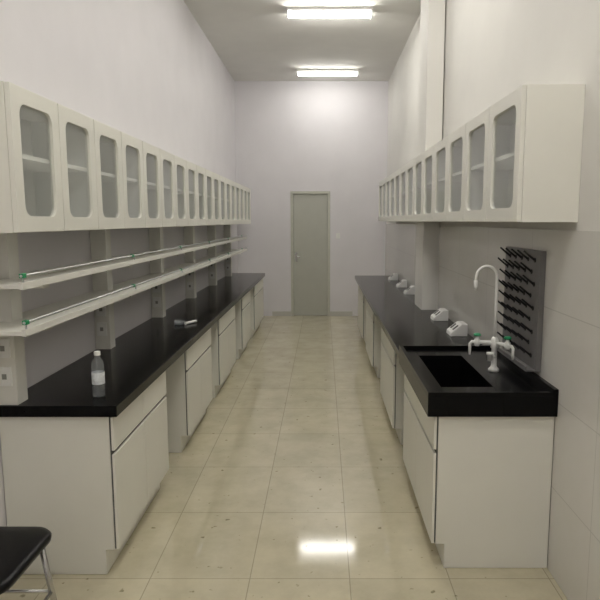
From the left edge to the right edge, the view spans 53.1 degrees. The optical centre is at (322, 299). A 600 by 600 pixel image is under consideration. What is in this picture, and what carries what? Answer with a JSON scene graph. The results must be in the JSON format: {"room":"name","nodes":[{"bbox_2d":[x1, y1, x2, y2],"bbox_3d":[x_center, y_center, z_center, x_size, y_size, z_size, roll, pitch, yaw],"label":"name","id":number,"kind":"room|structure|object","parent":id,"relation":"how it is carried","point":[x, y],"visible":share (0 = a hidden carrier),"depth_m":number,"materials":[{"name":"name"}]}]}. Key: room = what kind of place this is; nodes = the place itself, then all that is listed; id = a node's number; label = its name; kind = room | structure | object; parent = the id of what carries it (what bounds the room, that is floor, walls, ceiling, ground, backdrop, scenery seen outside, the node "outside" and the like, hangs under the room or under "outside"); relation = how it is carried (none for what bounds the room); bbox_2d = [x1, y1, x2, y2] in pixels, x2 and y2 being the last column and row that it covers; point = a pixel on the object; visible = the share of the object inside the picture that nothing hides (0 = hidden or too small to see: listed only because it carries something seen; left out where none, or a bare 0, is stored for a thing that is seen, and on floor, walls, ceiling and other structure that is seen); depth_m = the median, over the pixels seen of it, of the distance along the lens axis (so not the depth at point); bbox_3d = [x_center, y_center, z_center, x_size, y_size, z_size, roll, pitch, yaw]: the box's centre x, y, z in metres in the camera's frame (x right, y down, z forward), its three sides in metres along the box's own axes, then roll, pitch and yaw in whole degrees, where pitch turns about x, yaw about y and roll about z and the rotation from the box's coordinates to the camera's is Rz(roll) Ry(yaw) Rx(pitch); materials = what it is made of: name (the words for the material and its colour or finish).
{"room":"laboratory","nodes":[
{"label":"laboratory","id":0,"kind":"room"},
{"bbox_2d":[0,0,237,525],"bbox_3d":[-1.480,-0.831,3.860,0.100,3.840,12.270,0,8,0],"label":"wall","id":1,"kind":"structure","parent":0,"point":[147,71],"depth_m":4.16,"materials":[{"name":"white paint"}]},
{"bbox_2d":[0,81,98,232],"bbox_3d":[-1.274,-0.566,2.568,0.309,0.539,0.798,0,8,0],"label":"upper cabinet","id":2,"kind":"object","parent":1,"relation":"attached to","point":[48,166],"visible":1,"depth_m":2.59,"materials":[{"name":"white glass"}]},
{"bbox_2d":[93,119,145,229],"bbox_3d":[-1.274,-0.670,3.361,0.309,0.539,0.798,0,8,0],"label":"upper cabinet","id":3,"kind":"object","parent":1,"relation":"attached to","point":[118,154],"visible":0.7,"depth_m":3.55,"materials":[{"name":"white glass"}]},
{"bbox_2d":[142,141,175,227],"bbox_3d":[-1.274,-0.774,4.154,0.309,0.539,0.798,0,8,0],"label":"upper cabinet","id":4,"kind":"object","parent":1,"relation":"attached to","point":[158,164],"visible":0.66,"depth_m":4.38,"materials":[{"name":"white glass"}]},
{"bbox_2d":[174,155,197,226],"bbox_3d":[-1.274,-0.879,4.948,0.309,0.539,0.798,0,8,0],"label":"upper cabinet","id":5,"kind":"object","parent":1,"relation":"attached to","point":[185,171],"visible":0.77,"depth_m":5.19,"materials":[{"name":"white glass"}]},
{"bbox_2d":[196,165,213,225],"bbox_3d":[-1.274,-0.983,5.741,0.309,0.539,0.798,0,8,0],"label":"upper cabinet","id":6,"kind":"object","parent":1,"relation":"attached to","point":[205,204],"visible":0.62,"depth_m":5.92,"materials":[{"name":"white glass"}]},
{"bbox_2d":[213,172,225,224],"bbox_3d":[-1.274,-1.088,6.534,0.309,0.539,0.798,0,8,0],"label":"upper cabinet","id":7,"kind":"object","parent":1,"relation":"attached to","point":[219,182],"visible":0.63,"depth_m":6.75,"materials":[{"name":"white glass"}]},
{"bbox_2d":[226,178,235,224],"bbox_3d":[-1.274,-1.192,7.327,0.309,0.539,0.798,0,8,0],"label":"upper cabinet","id":8,"kind":"object","parent":1,"relation":"attached to","point":[230,185],"visible":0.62,"depth_m":7.51,"materials":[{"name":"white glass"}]},
{"bbox_2d":[236,183,243,223],"bbox_3d":[-1.274,-1.296,8.120,0.309,0.539,0.798,0,8,0],"label":"upper cabinet","id":9,"kind":"object","parent":1,"relation":"attached to","point":[239,188],"visible":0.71,"depth_m":8.14,"materials":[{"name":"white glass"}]},
{"bbox_2d":[244,186,250,223],"bbox_3d":[-1.274,-1.401,8.913,0.309,0.539,0.798,0,8,0],"label":"upper cabinet","id":10,"kind":"object","parent":1,"relation":"attached to","point":[247,191],"visible":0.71,"depth_m":9.02,"materials":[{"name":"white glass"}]},
{"bbox_2d":[0,315,567,599],"bbox_3d":[-0.188,1.122,4.117,2.685,0.100,12.470,0,8,0],"label":"floor","id":11,"kind":"structure","parent":0,"point":[293,482],"depth_m":3.40,"materials":[{"name":"tile"}]},
{"bbox_2d":[0,526,56,599],"bbox_3d":[-1.205,1.107,2.113,0.398,0.452,0.427,0,8,0],"label":"stool","id":12,"kind":"object","parent":11,"relation":"on","point":[20,546],"visible":1,"depth_m":2.16,"materials":[{"name":"black leather"}]},
{"bbox_2d":[0,371,168,573],"bbox_3d":[-1.176,0.823,3.134,0.502,0.748,0.898,0,8,0],"label":"base cabinet","id":13,"kind":"object","parent":11,"relation":"on","point":[89,482],"visible":0.77,"depth_m":2.70,"materials":[{"name":"white laminate"}]},
{"bbox_2d":[165,328,212,452],"bbox_3d":[-1.176,0.635,4.562,0.502,0.748,0.878,0,8,0],"label":"base cabinet","id":14,"kind":"object","parent":11,"relation":"on","point":[189,378],"visible":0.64,"depth_m":4.17,"materials":[{"name":"white laminate"}]},
{"bbox_2d":[210,305,235,397],"bbox_3d":[-1.176,0.461,5.886,0.502,0.748,0.948,0,8,0],"label":"base cabinet","id":15,"kind":"object","parent":11,"relation":"on","point":[223,335],"visible":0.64,"depth_m":5.58,"materials":[{"name":"white laminate"}]},
{"bbox_2d":[234,291,250,358],"bbox_3d":[-1.176,0.272,7.323,0.502,0.748,0.748,0,8,0],"label":"base cabinet","id":16,"kind":"object","parent":11,"relation":"on","point":[242,319],"visible":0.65,"depth_m":6.98,"materials":[{"name":"white laminate"}]},
{"bbox_2d":[250,278,263,337],"bbox_3d":[-1.176,0.082,8.761,0.502,0.748,1.148,0,8,0],"label":"base cabinet","id":17,"kind":"object","parent":11,"relation":"on","point":[256,293],"visible":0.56,"depth_m":8.46,"materials":[{"name":"white laminate"}]},
{"bbox_2d":[0,273,264,416],"bbox_3d":[-1.165,0.046,5.972,0.529,0.050,6.770,0,8,0],"label":"countertop","id":18,"kind":"structure","parent":17,"relation":"on","point":[140,355],"depth_m":3.45,"materials":[{"name":"black stone"}]},
{"bbox_2d":[91,351,104,396],"bbox_3d":[-1.030,0.338,2.748,0.057,0.211,0.057,0,8,0],"label":"water bottle","id":19,"kind":"object","parent":18,"relation":"on","point":[98,377],"visible":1,"depth_m":2.73,"materials":[{"name":"clear plastic"}]},
{"bbox_2d":[0,225,246,404],"bbox_3d":[-1.298,-0.336,5.791,0.262,0.752,6.930,0,8,0],"label":"shelf","id":20,"kind":"object","parent":18,"relation":"on","point":[15,324],"visible":0.99,"depth_m":3.39,"materials":[{"name":"white plastic"}]},
{"bbox_2d":[174,320,196,324],"bbox_3d":[-1.074,0.172,4.702,0.188,0.030,0.091,-3,8,-25],"label":"glass dish","id":21,"kind":"object","parent":18,"relation":"on","point":[192,321],"visible":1,"depth_m":4.70,"materials":[{"name":"clear glass"}]},
{"bbox_2d":[358,286,365,342],"bbox_3d":[0.770,0.170,8.091,0.540,0.748,0.998,0,8,0],"label":"base cabinet","id":22,"kind":"object","parent":11,"relation":"on","point":[361,298],"visible":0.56,"depth_m":7.79,"materials":[{"name":"white laminate"}]},
{"bbox_2d":[355,276,481,357],"bbox_3d":[0.756,0.005,6.280,0.572,0.050,5.248,0,8,0],"label":"countertop","id":23,"kind":"structure","parent":22,"relation":"on","point":[403,322],"depth_m":4.96,"materials":[{"name":"black stone"}]},
{"bbox_2d":[388,273,397,279],"bbox_3d":[0.960,-0.320,8.229,0.119,0.084,0.150,0,8,0],"label":"socket","id":24,"kind":"object","parent":23,"relation":"on","point":[394,276],"visible":1,"depth_m":8.16,"materials":[{"name":"white plastic"}]},
{"bbox_2d":[396,279,406,287],"bbox_3d":[0.960,-0.202,7.336,0.119,0.084,0.150,0,8,0],"label":"socket","id":25,"kind":"object","parent":23,"relation":"on","point":[403,283],"visible":1,"depth_m":7.26,"materials":[{"name":"white plastic"}]},
{"bbox_2d":[403,286,414,294],"bbox_3d":[0.960,-0.111,6.642,0.119,0.084,0.150,0,8,0],"label":"socket","id":26,"kind":"object","parent":23,"relation":"on","point":[410,290],"visible":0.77,"depth_m":6.57,"materials":[{"name":"white plastic"}]},
{"bbox_2d":[430,308,447,320],"bbox_3d":[0.950,0.118,4.907,0.119,0.084,0.150,0,8,0],"label":"socket","id":27,"kind":"object","parent":23,"relation":"on","point":[441,314],"visible":1,"depth_m":4.84,"materials":[{"name":"white plastic"}]},
{"bbox_2d":[446,321,467,335],"bbox_3d":[0.950,0.203,4.263,0.119,0.084,0.150,0,8,0],"label":"socket","id":28,"kind":"object","parent":23,"relation":"on","point":[459,328],"visible":1,"depth_m":4.19,"materials":[{"name":"white plastic"}]},
{"bbox_2d":[399,345,558,416],"bbox_3d":[0.753,0.483,3.178,0.577,0.312,1.025,0,8,0],"label":"sink","id":29,"kind":"object","parent":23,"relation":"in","point":[447,381],"visible":0.68,"depth_m":2.88,"materials":[{"name":"stone"}]},
{"bbox_2d":[468,265,514,371],"bbox_3d":[0.867,0.097,3.062,0.238,0.551,0.101,4,8,27],"label":"faucet","id":30,"kind":"object","parent":29,"relation":"on","point":[491,356],"visible":1,"depth_m":3.07,"materials":[{"name":"white plastic"}]},
{"bbox_2d":[366,300,381,377],"bbox_3d":[0.770,0.373,6.555,0.540,0.748,0.898,0,8,0],"label":"base cabinet","id":31,"kind":"object","parent":11,"relation":"on","point":[373,328],"visible":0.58,"depth_m":6.14,"materials":[{"name":"white laminate"}]},
{"bbox_2d":[380,327,405,444],"bbox_3d":[0.770,0.611,4.745,0.540,0.748,0.948,0,8,0],"label":"base cabinet","id":32,"kind":"object","parent":11,"relation":"on","point":[392,390],"visible":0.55,"depth_m":4.33,"materials":[{"name":"white laminate"}]},
{"bbox_2d":[403,373,553,567],"bbox_3d":[0.770,0.817,3.234,0.540,0.734,0.998,0,8,0],"label":"base cabinet","id":33,"kind":"object","parent":11,"relation":"on","point":[481,486],"visible":0.7,"depth_m":2.75,"materials":[{"name":"white laminate"}]},
{"bbox_2d":[183,0,420,80],"bbox_3d":[-0.188,-2.784,3.602,2.685,0.100,12.470,0,8,0],"label":"ceiling","id":34,"kind":"structure","parent":0,"point":[255,40],"depth_m":7.35,"materials":[{"name":"paint"}]},
{"bbox_2d":[297,69,357,76],"bbox_3d":[0.070,-3.399,8.983,0.910,0.084,0.150,0,7,0],"label":"ceiling light","id":35,"kind":"object","parent":34,"relation":"attached to","point":[300,72],"depth_m":8.93,"materials":[{"name":"white plastic"}]},
{"bbox_2d":[287,7,372,19],"bbox_3d":[0.070,-3.059,6.405,0.910,0.084,0.150,0,7,0],"label":"ceiling light","id":36,"kind":"object","parent":34,"relation":"attached to","point":[292,12],"depth_m":6.36,"materials":[{"name":"white plastic"}]},
{"bbox_2d":[234,81,387,315],"bbox_3d":[-0.188,-1.638,9.992,2.685,3.840,0.100,0,8,0],"label":"wall","id":37,"kind":"structure","parent":0,"point":[332,136],"depth_m":9.87,"materials":[{"name":"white paint"}]},
{"bbox_2d":[290,191,329,315],"bbox_3d":[-0.210,-0.766,10.074,0.656,2.087,0.124,0,8,0],"label":"door","id":38,"kind":"structure","parent":37,"relation":"in","point":[310,210],"depth_m":10.06,"materials":[{"name":"wood"}]},
{"bbox_2d":[272,311,351,315],"bbox_3d":[-0.180,0.233,10.181,1.360,0.080,0.012,0,8,0],"label":"baseboard","id":39,"kind":"structure","parent":37,"relation":"attached to","point":[274,313],"depth_m":10.18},
{"bbox_2d":[385,0,599,599],"bbox_3d":[1.028,-0.831,3.860,0.255,3.840,12.270,0,8,0],"label":"wall","id":40,"kind":"structure","parent":0,"point":[459,58],"depth_m":3.06,"materials":[{"name":"grey paint"}]},
{"bbox_2d":[378,178,385,220],"bbox_3d":[0.927,-1.346,8.154,0.254,0.550,0.958,0,8,0],"label":"upper cabinet","id":41,"kind":"object","parent":40,"relation":"attached to","point":[382,185],"visible":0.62,"depth_m":8.21,"materials":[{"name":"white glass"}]},
{"bbox_2d":[385,172,394,220],"bbox_3d":[0.927,-1.220,7.202,0.254,0.550,0.958,0,8,0],"label":"upper cabinet","id":42,"kind":"object","parent":40,"relation":"attached to","point":[390,180],"visible":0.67,"depth_m":7.36,"materials":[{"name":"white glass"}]},
{"bbox_2d":[394,164,407,221],"bbox_3d":[0.927,-1.095,6.250,0.254,0.550,0.958,0,8,0],"label":"upper cabinet","id":43,"kind":"object","parent":40,"relation":"attached to","point":[400,174],"visible":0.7,"depth_m":6.44,"materials":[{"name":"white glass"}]},
{"bbox_2d":[406,159,414,221],"bbox_3d":[0.850,-1.001,5.537,0.099,0.550,0.478,0,8,0],"label":"upper cabinet","id":44,"kind":"object","parent":40,"relation":"attached to","point":[410,166],"visible":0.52,"depth_m":5.72,"materials":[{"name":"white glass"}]},
{"bbox_2d":[413,145,434,221],"bbox_3d":[0.927,-0.907,4.823,0.254,0.550,0.958,0,8,0],"label":"upper cabinet","id":45,"kind":"object","parent":40,"relation":"attached to","point":[423,163],"visible":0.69,"depth_m":5.09,"materials":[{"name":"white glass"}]},
{"bbox_2d":[433,124,465,221],"bbox_3d":[0.927,-0.782,3.871,0.254,0.550,0.958,0,8,0],"label":"upper cabinet","id":46,"kind":"object","parent":40,"relation":"attached to","point":[449,153],"visible":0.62,"depth_m":4.16,"materials":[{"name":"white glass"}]},
{"bbox_2d":[497,246,545,371],"bbox_3d":[0.999,0.022,3.099,0.086,0.576,0.540,0,8,0],"label":"drying rack","id":47,"kind":"object","parent":40,"relation":"attached to","point":[525,269],"visible":0.93,"depth_m":2.99,"materials":[{"name":"plastic"}]},
{"bbox_2d":[463,84,584,221],"bbox_3d":[0.927,-0.657,2.919,0.254,0.550,0.958,0,8,0],"label":"upper cabinet","id":48,"kind":"object","parent":40,"relation":"attached to","point":[523,153],"visible":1,"depth_m":2.47,"materials":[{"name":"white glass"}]}
]}

